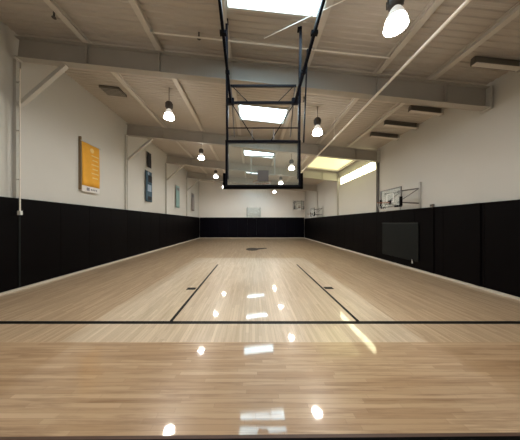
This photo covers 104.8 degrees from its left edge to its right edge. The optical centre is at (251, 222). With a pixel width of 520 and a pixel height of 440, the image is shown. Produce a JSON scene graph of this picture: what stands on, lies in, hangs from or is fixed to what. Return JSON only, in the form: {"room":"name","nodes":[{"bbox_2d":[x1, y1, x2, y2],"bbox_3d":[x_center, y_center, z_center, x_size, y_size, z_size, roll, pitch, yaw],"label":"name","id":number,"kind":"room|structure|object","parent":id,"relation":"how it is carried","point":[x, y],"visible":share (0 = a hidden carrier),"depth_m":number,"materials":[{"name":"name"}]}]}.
{"room":"indoor basketball court","nodes":[
{"label":"indoor basketball court","id":0,"kind":"room"},
{"bbox_2d":[0,20,198,216],"bbox_3d":[-6.975,-1.849,11.750,0.150,7.598,28.600,0,0,0],"label":"wall","id":1,"kind":"structure","parent":0,"point":[52,123],"depth_m":7.44,"materials":[{"name":"white paint"}]},
{"bbox_2d":[0,196,20,292],"bbox_3d":[-6.838,0.585,5.255,0.113,2.610,1.219,0,0,0],"label":"pad","id":2,"kind":"object","parent":1,"relation":"attached to","point":[8,205],"depth_m":5.63,"materials":[{"name":"black plastic"}]},
{"bbox_2d":[19,199,60,287],"bbox_3d":[-6.845,0.585,6.473,0.100,2.610,1.262,0,0,0],"label":"pad","id":3,"kind":"object","parent":1,"relation":"attached to","point":[40,220],"visible":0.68,"depth_m":6.43,"materials":[{"name":"black plastic"}]},
{"bbox_2d":[61,203,89,275],"bbox_3d":[-6.845,0.585,7.737,0.100,2.610,1.262,0,0,0],"label":"pad","id":4,"kind":"object","parent":1,"relation":"attached to","point":[75,219],"visible":0.84,"depth_m":7.66,"materials":[{"name":"black leather"}]},
{"bbox_2d":[78,136,100,193],"bbox_3d":[-6.838,-2.368,8.465,0.124,2.175,1.050,0,0,0],"label":"banner","id":5,"kind":"object","parent":1,"relation":"attached to","point":[88,154],"visible":1,"depth_m":8.32,"materials":[{"name":"fabric"}]},
{"bbox_2d":[90,148,98,179],"bbox_3d":[-6.779,-2.525,8.609,0.007,1.255,0.456,0,0,0],"label":"print","id":6,"kind":"object","parent":5,"relation":"attached to","point":[94,153],"depth_m":8.64},
{"bbox_2d":[0,238,197,295],"bbox_3d":[-6.824,1.922,11.750,0.152,0.056,28.580,0,0,0],"label":"baseboard","id":7,"kind":"structure","parent":1,"relation":"attached to","point":[59,277],"depth_m":7.45,"materials":[{"name":"beige wood"}]},
{"bbox_2d":[90,206,110,267],"bbox_3d":[-6.845,0.585,9.002,0.100,2.610,1.262,0,0,0],"label":"pad","id":8,"kind":"object","parent":1,"relation":"attached to","point":[100,217],"visible":0.89,"depth_m":8.97,"materials":[{"name":"black plastic"}]},
{"bbox_2d":[111,208,126,261],"bbox_3d":[-6.845,0.585,10.268,0.100,2.610,1.262,0,0,0],"label":"pad","id":9,"kind":"object","parent":1,"relation":"attached to","point":[118,216],"visible":0.76,"depth_m":10.18,"materials":[{"name":"black plastic"}]},
{"bbox_2d":[127,210,139,257],"bbox_3d":[-6.845,0.585,11.531,0.100,2.610,1.260,0,0,0],"label":"pad","id":10,"kind":"object","parent":1,"relation":"attached to","point":[133,217],"visible":0.88,"depth_m":11.47,"materials":[{"name":"black leather"}]},
{"bbox_2d":[140,211,150,253],"bbox_3d":[-6.845,0.585,12.794,0.100,2.610,1.260,0,0,0],"label":"pad","id":11,"kind":"object","parent":1,"relation":"attached to","point":[145,217],"visible":0.77,"depth_m":12.76,"materials":[{"name":"black plastic"}]},
{"bbox_2d":[145,169,151,201],"bbox_3d":[-6.837,-2.408,13.200,0.126,2.016,0.920,0,0,0],"label":"banner","id":12,"kind":"object","parent":1,"relation":"attached to","point":[148,173],"visible":1,"depth_m":13.14,"materials":[{"name":"blue"}]},
{"bbox_2d":[147,151,151,167],"bbox_3d":[-6.842,-4.168,13.250,0.116,0.996,0.620,0,0,0],"label":"banner","id":13,"kind":"object","parent":1,"relation":"attached to","point":[148,153],"visible":1,"depth_m":13.20,"materials":[{"name":"fabric"}]},
{"bbox_2d":[151,212,158,250],"bbox_3d":[-6.845,0.585,14.056,0.100,2.610,1.260,0,0,0],"label":"pad","id":14,"kind":"object","parent":1,"relation":"attached to","point":[154,216],"visible":0.8,"depth_m":13.94,"materials":[{"name":"black plastic"}]},
{"bbox_2d":[159,213,166,248],"bbox_3d":[-6.845,0.585,15.319,0.100,2.610,1.260,0,0,0],"label":"pad","id":15,"kind":"object","parent":1,"relation":"attached to","point":[162,217],"visible":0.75,"depth_m":15.18,"materials":[{"name":"black plastic"}]},
{"bbox_2d":[167,214,172,245],"bbox_3d":[-6.845,0.585,16.581,0.100,2.610,1.260,0,0,0],"label":"pad","id":16,"kind":"object","parent":1,"relation":"attached to","point":[169,216],"visible":0.8,"depth_m":16.47,"materials":[{"name":"black plastic"}]},
{"bbox_2d":[173,215,177,244],"bbox_3d":[-6.845,0.585,17.844,0.100,2.610,1.260,0,0,0],"label":"pad","id":17,"kind":"object","parent":1,"relation":"attached to","point":[175,217],"visible":0.77,"depth_m":17.76,"materials":[{"name":"black leather"}]},
{"bbox_2d":[176,185,179,207],"bbox_3d":[-6.838,-2.408,18.350,0.125,2.016,1.020,0,0,0],"label":"banner","id":18,"kind":"object","parent":1,"relation":"attached to","point":[177,187],"visible":1,"depth_m":18.28,"materials":[{"name":"fabric"}]},
{"bbox_2d":[178,215,182,242],"bbox_3d":[-6.845,0.585,19.106,0.100,2.610,1.260,0,0,0],"label":"pad","id":19,"kind":"object","parent":1,"relation":"attached to","point":[180,218],"visible":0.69,"depth_m":19.01,"materials":[{"name":"black plastic"}]},
{"bbox_2d":[183,216,186,241],"bbox_3d":[-6.845,0.585,20.369,0.100,2.610,1.260,0,0,0],"label":"pad","id":20,"kind":"object","parent":1,"relation":"attached to","point":[184,217],"visible":0.87,"depth_m":20.13,"materials":[{"name":"black plastic"}]},
{"bbox_2d":[187,216,190,240],"bbox_3d":[-6.845,0.585,21.614,0.100,2.610,1.224,0,0,0],"label":"pad","id":21,"kind":"object","parent":1,"relation":"attached to","point":[188,217],"visible":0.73,"depth_m":21.40,"materials":[{"name":"black plastic"}]},
{"bbox_2d":[191,217,193,239],"bbox_3d":[-6.845,0.585,22.841,0.100,2.610,1.224,0,0,0],"label":"pad","id":22,"kind":"object","parent":1,"relation":"attached to","point":[192,218],"visible":0.79,"depth_m":22.84,"materials":[{"name":"black plastic"}]},
{"bbox_2d":[192,193,193,210],"bbox_3d":[-6.838,-2.408,23.100,0.125,2.016,1.120,0,0,0],"label":"banner","id":23,"kind":"object","parent":1,"relation":"attached to","point":[192,193],"visible":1,"depth_m":22.89,"materials":[{"name":"fabric"}]},
{"bbox_2d":[194,217,196,238],"bbox_3d":[-6.845,0.585,24.069,0.100,2.610,1.224,0,0,0],"label":"pad","id":24,"kind":"object","parent":1,"relation":"attached to","point":[195,218],"visible":0.87,"depth_m":24.06,"materials":[{"name":"black leather"}]},
{"bbox_2d":[197,217,199,237],"bbox_3d":[-6.845,0.585,25.296,0.100,2.610,1.224,0,0,0],"label":"pad","id":25,"kind":"object","parent":1,"relation":"attached to","point":[198,218],"visible":0.82,"depth_m":25.40,"materials":[{"name":"black plastic"}]},
{"bbox_2d":[199,181,304,217],"bbox_3d":[0.000,-1.849,26.125,13.800,7.598,0.150,0,0,0],"label":"wall","id":26,"kind":"structure","parent":0,"point":[214,201],"depth_m":26.05,"materials":[{"name":"white paint"}]},
{"bbox_2d":[200,217,208,237],"bbox_3d":[-6.164,0.585,25.995,1.230,2.610,0.100,0,0,0],"label":"pad","id":27,"kind":"object","parent":26,"relation":"attached to","point":[204,221],"visible":1,"depth_m":25.95,"materials":[{"name":"black leather"}]},
{"bbox_2d":[209,217,218,237],"bbox_3d":[-4.931,0.585,25.995,1.230,2.610,0.100,0,0,0],"label":"pad","id":28,"kind":"object","parent":26,"relation":"attached to","point":[213,221],"visible":1,"depth_m":25.95,"materials":[{"name":"black plastic"}]},
{"bbox_2d":[219,217,227,237],"bbox_3d":[-3.698,0.585,25.995,1.230,2.610,0.100,0,0,0],"label":"pad","id":29,"kind":"object","parent":26,"relation":"attached to","point":[223,221],"visible":1,"depth_m":25.95,"materials":[{"name":"black leather"}]},
{"bbox_2d":[228,217,237,237],"bbox_3d":[-2.466,0.585,25.995,1.230,2.610,0.100,0,0,0],"label":"pad","id":30,"kind":"object","parent":26,"relation":"attached to","point":[232,221],"visible":1,"depth_m":25.95,"materials":[{"name":"black plastic"}]},
{"bbox_2d":[238,217,246,237],"bbox_3d":[-1.233,0.585,25.995,1.230,2.610,0.100,0,0,0],"label":"pad","id":31,"kind":"object","parent":26,"relation":"attached to","point":[242,221],"visible":1,"depth_m":25.95,"materials":[{"name":"black plastic"}]},
{"bbox_2d":[247,217,256,237],"bbox_3d":[0.000,0.585,25.995,1.230,2.610,0.100,0,0,0],"label":"pad","id":32,"kind":"object","parent":26,"relation":"attached to","point":[251,221],"visible":1,"depth_m":25.95,"materials":[{"name":"black plastic"}]},
{"bbox_2d":[246,207,260,217],"bbox_3d":[0.220,-1.337,25.317,1.840,1.526,1.466,0,0,0],"label":"goal","id":33,"kind":"object","parent":26,"relation":"attached to","point":[247,211],"visible":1,"depth_m":25.12,"materials":[{"name":"clear glass"}]},
{"bbox_2d":[257,217,265,237],"bbox_3d":[1.233,0.585,25.995,1.230,2.610,0.100,0,0,0],"label":"pad","id":34,"kind":"object","parent":26,"relation":"attached to","point":[261,221],"visible":1,"depth_m":25.95,"materials":[{"name":"black plastic"}]},
{"bbox_2d":[266,217,275,237],"bbox_3d":[2.466,0.585,25.995,1.230,2.610,0.100,0,0,0],"label":"pad","id":35,"kind":"object","parent":26,"relation":"attached to","point":[270,221],"visible":1,"depth_m":25.95,"materials":[{"name":"black plastic"}]},
{"bbox_2d":[276,217,284,237],"bbox_3d":[3.698,0.585,25.995,1.230,2.610,0.100,0,0,0],"label":"pad","id":36,"kind":"object","parent":26,"relation":"attached to","point":[280,221],"visible":1,"depth_m":25.95,"materials":[{"name":"black plastic"}]},
{"bbox_2d":[285,217,294,237],"bbox_3d":[4.931,0.585,25.995,1.230,2.610,0.100,0,0,0],"label":"pad","id":37,"kind":"object","parent":26,"relation":"attached to","point":[289,221],"visible":1,"depth_m":25.95,"materials":[{"name":"black plastic"}]},
{"bbox_2d":[293,200,301,210],"bbox_3d":[5.900,-2.237,25.267,1.270,1.426,1.566,0,0,0],"label":"goal","id":38,"kind":"object","parent":26,"relation":"attached to","point":[294,206],"visible":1,"depth_m":25.40,"materials":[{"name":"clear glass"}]},
{"bbox_2d":[295,217,303,237],"bbox_3d":[6.164,0.585,25.995,1.230,2.610,0.100,0,0,0],"label":"pad","id":39,"kind":"object","parent":26,"relation":"attached to","point":[299,221],"visible":1,"depth_m":25.95,"materials":[{"name":"black plastic"}]},
{"bbox_2d":[0,238,519,436],"bbox_3d":[0.000,2.009,11.750,14.100,0.121,28.900,0,0,0],"label":"floor","id":40,"kind":"structure","parent":0,"point":[200,336],"depth_m":3.11,"materials":[{"name":"brown wood"}]},
{"bbox_2d":[11,56,68,197],"bbox_3d":[-6.163,-1.415,5.840,1.531,6.729,0.220,0,0,0],"label":"steel column","id":41,"kind":"structure","parent":40,"relation":"on","point":[62,68],"depth_m":5.79,"materials":[{"name":"metal"}]},
{"bbox_2d":[15,68,22,214],"bbox_3d":[-6.692,-2.330,5.740,0.165,4.200,0.060,0,0,0],"label":"conduit","id":42,"kind":"object","parent":41,"relation":"attached to","point":[19,212],"visible":1,"depth_m":5.72,"materials":[{"name":"white metal"}]},
{"bbox_2d":[14,35,492,113],"bbox_3d":[0.003,-4.323,5.840,13.685,2.110,0.300,0,0,0],"label":"roof beam","id":43,"kind":"structure","parent":41,"relation":"on","point":[34,50],"depth_m":5.83,"materials":[{"name":"paint"}]},
{"bbox_2d":[125,135,152,209],"bbox_3d":[-6.163,-1.415,10.900,1.531,6.729,0.220,0,0,0],"label":"steel column","id":44,"kind":"structure","parent":40,"relation":"on","point":[146,143],"depth_m":10.90,"materials":[{"name":"metal"}]},
{"bbox_2d":[126,123,378,163],"bbox_3d":[0.003,-4.323,10.900,13.685,2.110,0.300,0,0,0],"label":"roof beam","id":45,"kind":"structure","parent":44,"relation":"on","point":[133,130],"depth_m":10.89,"materials":[{"name":"metal"}]},
{"bbox_2d":[165,163,183,213],"bbox_3d":[-6.163,-1.415,15.950,1.531,6.729,0.220,0,0,0],"label":"steel column","id":46,"kind":"structure","parent":40,"relation":"on","point":[182,166],"depth_m":15.90,"materials":[{"name":"metal"}]},
{"bbox_2d":[166,155,338,181],"bbox_3d":[0.003,-4.323,15.950,13.685,2.110,0.300,0,0,0],"label":"roof beam","id":47,"kind":"structure","parent":46,"relation":"on","point":[187,161],"depth_m":15.94,"materials":[{"name":"metal"}]},
{"bbox_2d":[186,177,200,215],"bbox_3d":[-6.163,-1.415,21.000,1.531,6.729,0.220,0,0,0],"label":"steel column","id":48,"kind":"structure","parent":40,"relation":"on","point":[186,177],"depth_m":20.93,"materials":[{"name":"metal"}]},
{"bbox_2d":[187,172,317,191],"bbox_3d":[0.003,-4.323,21.000,13.685,2.110,0.300,0,0,0],"label":"roof beam","id":49,"kind":"structure","parent":48,"relation":"on","point":[195,175],"depth_m":20.99,"materials":[{"name":"paint"}]},
{"bbox_2d":[0,432,519,439],"bbox_3d":[-0.005,1.944,0.646,9.000,0.012,2.373,0,0,0],"label":"rubber mat","id":50,"kind":"object","parent":40,"relation":"on","point":[510,435],"visible":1,"depth_m":1.81,"materials":[{"name":"black rubber"}]},
{"bbox_2d":[337,181,338,214],"bbox_3d":[6.854,-0.681,15.950,0.150,5.263,0.220,0,0,0],"label":"steel column","id":51,"kind":"structure","parent":40,"relation":"on","point":[337,181],"depth_m":15.88,"materials":[{"name":"metal"}]},
{"bbox_2d":[376,162,378,211],"bbox_3d":[6.854,-0.681,10.900,0.150,5.263,0.220,0,0,0],"label":"steel column","id":52,"kind":"structure","parent":40,"relation":"on","point":[377,163],"depth_m":10.91,"materials":[{"name":"metal"}]},
{"bbox_2d":[0,0,519,191],"bbox_3d":[0.000,-4.819,11.840,14.002,1.536,28.780,0,0,0],"label":"ceiling","id":53,"kind":"structure","parent":0,"point":[351,26],"depth_m":5.50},
{"bbox_2d":[99,85,126,96],"bbox_3d":[-5.650,-5.354,8.150,0.801,0.192,0.550,0,0,0],"label":"ceiling vent","id":54,"kind":"object","parent":53,"relation":"in","point":[109,90],"visible":1,"depth_m":8.06,"materials":[{"name":"metal"}]},
{"bbox_2d":[43,0,214,182],"bbox_3d":[-4.780,-5.246,11.750,0.150,0.139,28.560,0,0,0],"label":"roof beam","id":55,"kind":"structure","parent":53,"relation":"attached to","point":[52,4],"depth_m":5.84,"materials":[{"name":"paint"}]},
{"bbox_2d":[163,101,174,120],"bbox_3d":[-3.150,-4.558,7.600,0.400,1.179,0.400,0,0,0],"label":"lamp","id":56,"kind":"object","parent":53,"relation":"hanging from","point":[168,115],"visible":1,"depth_m":7.51,"materials":[{"name":"glass"}]},
{"bbox_2d":[128,0,231,184],"bbox_3d":[-2.680,-5.021,11.750,0.150,0.139,28.560,0,0,0],"label":"roof beam","id":57,"kind":"structure","parent":53,"relation":"attached to","point":[135,4],"depth_m":5.60,"materials":[{"name":"paint"}]},
{"bbox_2d":[198,148,203,159],"bbox_3d":[-3.150,-4.558,12.400,0.400,1.179,0.400,0,0,0],"label":"lamp","id":58,"kind":"object","parent":53,"relation":"hanging from","point":[201,157],"visible":0.99,"depth_m":12.30,"materials":[{"name":"metal"}]},
{"bbox_2d":[217,0,246,184],"bbox_3d":[-0.660,-4.805,11.750,0.150,0.139,28.560,0,0,0],"label":"roof beam","id":59,"kind":"structure","parent":53,"relation":"attached to","point":[234,95],"depth_m":7.20,"materials":[{"name":"paint"}]},
{"bbox_2d":[243,149,273,158],"bbox_3d":[0.460,-4.801,13.725,2.091,0.420,1.060,0,0,0],"label":"window","id":60,"kind":"structure","parent":53,"relation":"attached to","point":[246,152],"depth_m":14.01,"materials":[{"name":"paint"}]},
{"bbox_2d":[238,105,288,123],"bbox_3d":[0.460,-4.801,8.700,2.091,0.420,1.210,0,0,0],"label":"window","id":61,"kind":"structure","parent":53,"relation":"attached to","point":[259,113],"depth_m":8.89,"materials":[{"name":"glass"}]},
{"bbox_2d":[218,0,324,197],"bbox_3d":[0.390,-2.745,4.209,2.200,4.221,2.258,0,0,0],"label":"goal","id":62,"kind":"object","parent":53,"relation":"hanging from","point":[263,175],"visible":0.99,"depth_m":4.72,"materials":[{"name":"black metal"}]},
{"bbox_2d":[225,0,320,18],"bbox_3d":[0.460,-4.801,3.825,2.091,0.420,1.360,0,0,0],"label":"window","id":63,"kind":"structure","parent":53,"relation":"attached to","point":[295,8],"depth_m":4.46,"materials":[{"name":"glass"}]},
{"bbox_2d":[289,154,293,169],"bbox_3d":[2.550,-3.998,12.900,0.400,1.079,0.400,0,0,0],"label":"lamp","id":64,"kind":"object","parent":53,"relation":"hanging from","point":[291,167],"visible":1,"depth_m":12.80,"materials":[{"name":"glass"}]},
{"bbox_2d":[271,0,333,165],"bbox_3d":[1.580,-4.565,11.750,0.150,0.139,28.560,0,0,0],"label":"roof beam","id":65,"kind":"structure","parent":53,"relation":"attached to","point":[328,3],"depth_m":4.93,"materials":[{"name":"paint"}]},
{"bbox_2d":[150,29,389,58],"bbox_3d":[0.462,-4.595,5.150,6.180,0.726,0.060,0,0,0],"label":"pipe","id":66,"kind":"object","parent":65,"relation":"attached to","point":[151,32],"visible":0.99,"depth_m":5.14,"materials":[{"name":"white metal"}]},
{"bbox_2d":[264,0,344,38],"bbox_3d":[1.361,-4.465,4.241,2.552,0.225,0.110,0,0,32],"label":"rod","id":67,"kind":"object","parent":53,"relation":"attached to","point":[342,0],"visible":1,"depth_m":4.42,"materials":[{"name":"beige paint"}]},
{"bbox_2d":[312,107,322,135],"bbox_3d":[2.550,-3.998,7.800,0.400,1.079,0.400,0,0,0],"label":"lamp","id":68,"kind":"object","parent":53,"relation":"hanging from","point":[317,131],"visible":1,"depth_m":7.70,"materials":[{"name":"glass"}]},
{"bbox_2d":[307,157,354,170],"bbox_3d":[5.450,-4.237,13.425,2.565,0.412,4.400,0,0,0],"label":"window","id":69,"kind":"structure","parent":53,"relation":"attached to","point":[322,163],"depth_m":14.40,"materials":[{"name":"glass"}]},
{"bbox_2d":[280,0,443,189],"bbox_3d":[3.620,-4.347,11.750,0.150,0.139,28.560,0,0,0],"label":"roof beam","id":70,"kind":"structure","parent":53,"relation":"attached to","point":[431,7],"depth_m":4.96,"materials":[{"name":"paint"}]},
{"bbox_2d":[370,132,399,140],"bbox_3d":[6.125,-4.017,9.245,1.305,0.398,0.170,0,0,0],"label":"ceiling vent","id":71,"kind":"object","parent":53,"relation":"in","point":[372,134],"visible":1,"depth_m":9.23,"materials":[{"name":"metal"}]},
{"bbox_2d":[301,0,470,172],"bbox_3d":[3.450,-3.973,6.250,0.090,0.936,17.300,0,0,0],"label":"pipe","id":72,"kind":"object","parent":53,"relation":"hanging from","point":[465,2],"visible":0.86,"depth_m":4.37,"materials":[{"name":"white metal"}]},
{"bbox_2d":[382,0,409,37],"bbox_3d":[2.550,-3.998,3.550,0.400,1.079,0.400,0,0,0],"label":"lamp","id":73,"kind":"object","parent":53,"relation":"hanging from","point":[397,21],"visible":1,"depth_m":3.49,"materials":[{"name":"glass"}]},
{"bbox_2d":[384,120,418,129],"bbox_3d":[6.100,-4.019,8.195,1.354,0.403,0.170,0,0,0],"label":"ceiling vent","id":74,"kind":"object","parent":53,"relation":"in","point":[390,123],"visible":1,"depth_m":8.18,"materials":[{"name":"metal"}]},
{"bbox_2d":[408,105,443,116],"bbox_3d":[6.200,-4.009,7.145,1.156,0.382,0.170,0,0,0],"label":"ceiling vent","id":75,"kind":"object","parent":53,"relation":"in","point":[412,109],"visible":1,"depth_m":7.13,"materials":[{"name":"metal"}]},
{"bbox_2d":[347,1,519,146],"bbox_3d":[5.200,-4.178,4.175,0.150,0.139,13.410,0,0,0],"label":"roof beam","id":76,"kind":"structure","parent":53,"relation":"attached to","point":[511,14],"depth_m":4.88,"materials":[{"name":"paint"}]},
{"bbox_2d":[470,56,519,72],"bbox_3d":[6.175,-4.011,5.045,1.205,0.387,0.170,0,0,0],"label":"ceiling vent","id":77,"kind":"object","parent":53,"relation":"in","point":[476,61],"visible":1,"depth_m":5.03,"materials":[{"name":"metal"}]},
{"bbox_2d":[305,71,519,217],"bbox_3d":[6.975,-1.111,11.750,0.150,6.122,28.600,0,0,0],"label":"wall","id":78,"kind":"structure","parent":0,"point":[459,156],"depth_m":7.06,"materials":[{"name":"white paint"}]},
{"bbox_2d":[304,218,306,237],"bbox_3d":[6.845,0.645,25.296,0.100,2.490,1.224,0,0,0],"label":"pad","id":79,"kind":"object","parent":78,"relation":"attached to","point":[305,219],"visible":0.87,"depth_m":25.40,"materials":[{"name":"black plastic"}]},
{"bbox_2d":[307,218,309,238],"bbox_3d":[6.845,0.645,24.069,0.100,2.490,1.224,0,0,0],"label":"pad","id":80,"kind":"object","parent":78,"relation":"attached to","point":[308,219],"visible":0.7,"depth_m":24.05,"materials":[{"name":"black plastic"}]},
{"bbox_2d":[310,218,312,239],"bbox_3d":[6.845,0.645,22.841,0.100,2.490,1.224,0,0,0],"label":"pad","id":81,"kind":"object","parent":78,"relation":"attached to","point":[311,219],"visible":0.66,"depth_m":22.84,"materials":[{"name":"black leather"}]},
{"bbox_2d":[307,206,322,217],"bbox_3d":[6.192,-1.077,20.000,1.416,1.186,1.320,0,0,0],"label":"goal","id":82,"kind":"object","parent":78,"relation":"attached to","point":[314,214],"visible":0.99,"depth_m":19.55,"materials":[{"name":"clear glass"}]},
{"bbox_2d":[313,217,316,240],"bbox_3d":[6.845,0.645,21.614,0.100,2.490,1.224,0,0,0],"label":"pad","id":83,"kind":"object","parent":78,"relation":"attached to","point":[314,218],"visible":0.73,"depth_m":21.40,"materials":[{"name":"black plastic"}]},
{"bbox_2d":[317,217,320,241],"bbox_3d":[6.845,0.645,20.369,0.100,2.490,1.260,0,0,0],"label":"pad","id":84,"kind":"object","parent":78,"relation":"attached to","point":[318,218],"visible":0.88,"depth_m":20.13,"materials":[{"name":"black plastic"}]},
{"bbox_2d":[321,217,325,242],"bbox_3d":[6.845,0.645,19.106,0.100,2.490,1.260,0,0,0],"label":"pad","id":85,"kind":"object","parent":78,"relation":"attached to","point":[323,219],"visible":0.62,"depth_m":19.01,"materials":[{"name":"black plastic"}]},
{"bbox_2d":[326,216,330,244],"bbox_3d":[6.845,0.645,17.844,0.100,2.490,1.260,0,0,0],"label":"pad","id":86,"kind":"object","parent":78,"relation":"attached to","point":[328,218],"visible":0.78,"depth_m":17.76,"materials":[{"name":"black plastic"}]},
{"bbox_2d":[331,216,336,245],"bbox_3d":[6.845,0.645,16.581,0.100,2.490,1.260,0,0,0],"label":"pad","id":87,"kind":"object","parent":78,"relation":"attached to","point":[333,218],"visible":0.77,"depth_m":16.47,"materials":[{"name":"black plastic"}]},
{"bbox_2d":[337,215,344,248],"bbox_3d":[6.845,0.645,15.319,0.100,2.490,1.260,0,0,0],"label":"pad","id":88,"kind":"object","parent":78,"relation":"attached to","point":[340,218],"visible":0.84,"depth_m":15.18,"materials":[{"name":"black leather"}]},
{"bbox_2d":[345,214,352,250],"bbox_3d":[6.845,0.645,14.056,0.100,2.490,1.260,0,0,0],"label":"pad","id":89,"kind":"object","parent":78,"relation":"attached to","point":[348,218],"visible":0.83,"depth_m":13.94,"materials":[{"name":"black plastic"}]},
{"bbox_2d":[340,162,375,184],"bbox_3d":[6.965,-3.270,13.450,0.070,0.600,4.600,0,0,0],"label":"window","id":90,"kind":"structure","parent":78,"relation":"in","point":[371,166],"depth_m":13.11,"materials":[{"name":"glass"}]},
{"bbox_2d":[353,213,363,253],"bbox_3d":[6.845,0.645,12.794,0.100,2.490,1.260,0,0,0],"label":"pad","id":91,"kind":"object","parent":78,"relation":"attached to","point":[358,219],"visible":0.81,"depth_m":12.76,"materials":[{"name":"black plastic"}]},
{"bbox_2d":[364,212,376,257],"bbox_3d":[6.845,0.645,11.531,0.100,2.490,1.260,0,0,0],"label":"pad","id":92,"kind":"object","parent":78,"relation":"attached to","point":[370,219],"visible":0.78,"depth_m":11.47,"materials":[{"name":"black plastic"}]},
{"bbox_2d":[377,211,392,261],"bbox_3d":[6.845,0.645,10.268,0.100,2.490,1.262,0,0,0],"label":"pad","id":93,"kind":"object","parent":78,"relation":"attached to","point":[387,216],"visible":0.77,"depth_m":10.49,"materials":[{"name":"black plastic"}]},
{"bbox_2d":[377,182,420,211],"bbox_3d":[6.192,-1.077,8.750,1.416,1.186,1.320,0,0,0],"label":"goal","id":94,"kind":"object","parent":78,"relation":"attached to","point":[400,202],"visible":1,"depth_m":8.29,"materials":[{"name":"clear glass"}]},
{"bbox_2d":[393,209,413,267],"bbox_3d":[6.845,0.645,9.002,0.100,2.490,1.262,0,0,0],"label":"pad","id":95,"kind":"object","parent":78,"relation":"attached to","point":[407,215],"visible":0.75,"depth_m":8.97,"materials":[{"name":"black plastic"}]},
{"bbox_2d":[382,223,418,261],"bbox_3d":[6.770,0.785,9.250,0.050,1.610,2.250,0,0,0],"label":"wall panel","id":96,"kind":"object","parent":95,"relation":"attached to","point":[401,240],"visible":1,"depth_m":9.04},
{"bbox_2d":[306,238,519,299],"bbox_3d":[6.824,1.922,11.750,0.152,0.056,28.580,0,0,0],"label":"baseboard","id":97,"kind":"structure","parent":78,"relation":"attached to","point":[444,277],"depth_m":7.01,"materials":[{"name":"beige wood"}]},
{"bbox_2d":[414,206,442,275],"bbox_3d":[6.845,0.645,7.737,0.100,2.490,1.262,0,0,0],"label":"pad","id":98,"kind":"object","parent":78,"relation":"attached to","point":[421,215],"visible":0.73,"depth_m":7.70,"materials":[{"name":"black plastic"}]},
{"bbox_2d":[429,207,433,273],"bbox_3d":[6.782,0.645,7.550,0.030,2.490,0.190,0,0,0],"label":"pad","id":99,"kind":"object","parent":98,"relation":"attached to","point":[431,209],"visible":1,"depth_m":7.54,"materials":[{"name":"black plastic"}]},
{"bbox_2d":[443,202,484,287],"bbox_3d":[6.845,0.645,6.473,0.100,2.490,1.262,0,0,0],"label":"pad","id":100,"kind":"object","parent":78,"relation":"attached to","point":[458,220],"visible":0.8,"depth_m":6.49,"materials":[{"name":"black leather"}]},
{"bbox_2d":[474,203,480,286],"bbox_3d":[6.782,0.645,6.020,0.030,2.490,0.190,0,0,0],"label":"pad","id":101,"kind":"object","parent":100,"relation":"attached to","point":[477,206],"visible":1,"depth_m":6.00,"materials":[{"name":"black plastic"}]},
{"bbox_2d":[485,199,519,296],"bbox_3d":[6.845,0.645,5.242,0.100,2.490,1.193,0,0,0],"label":"pad","id":102,"kind":"object","parent":78,"relation":"attached to","point":[502,218],"visible":1,"depth_m":5.40,"materials":[{"name":"black plastic"}]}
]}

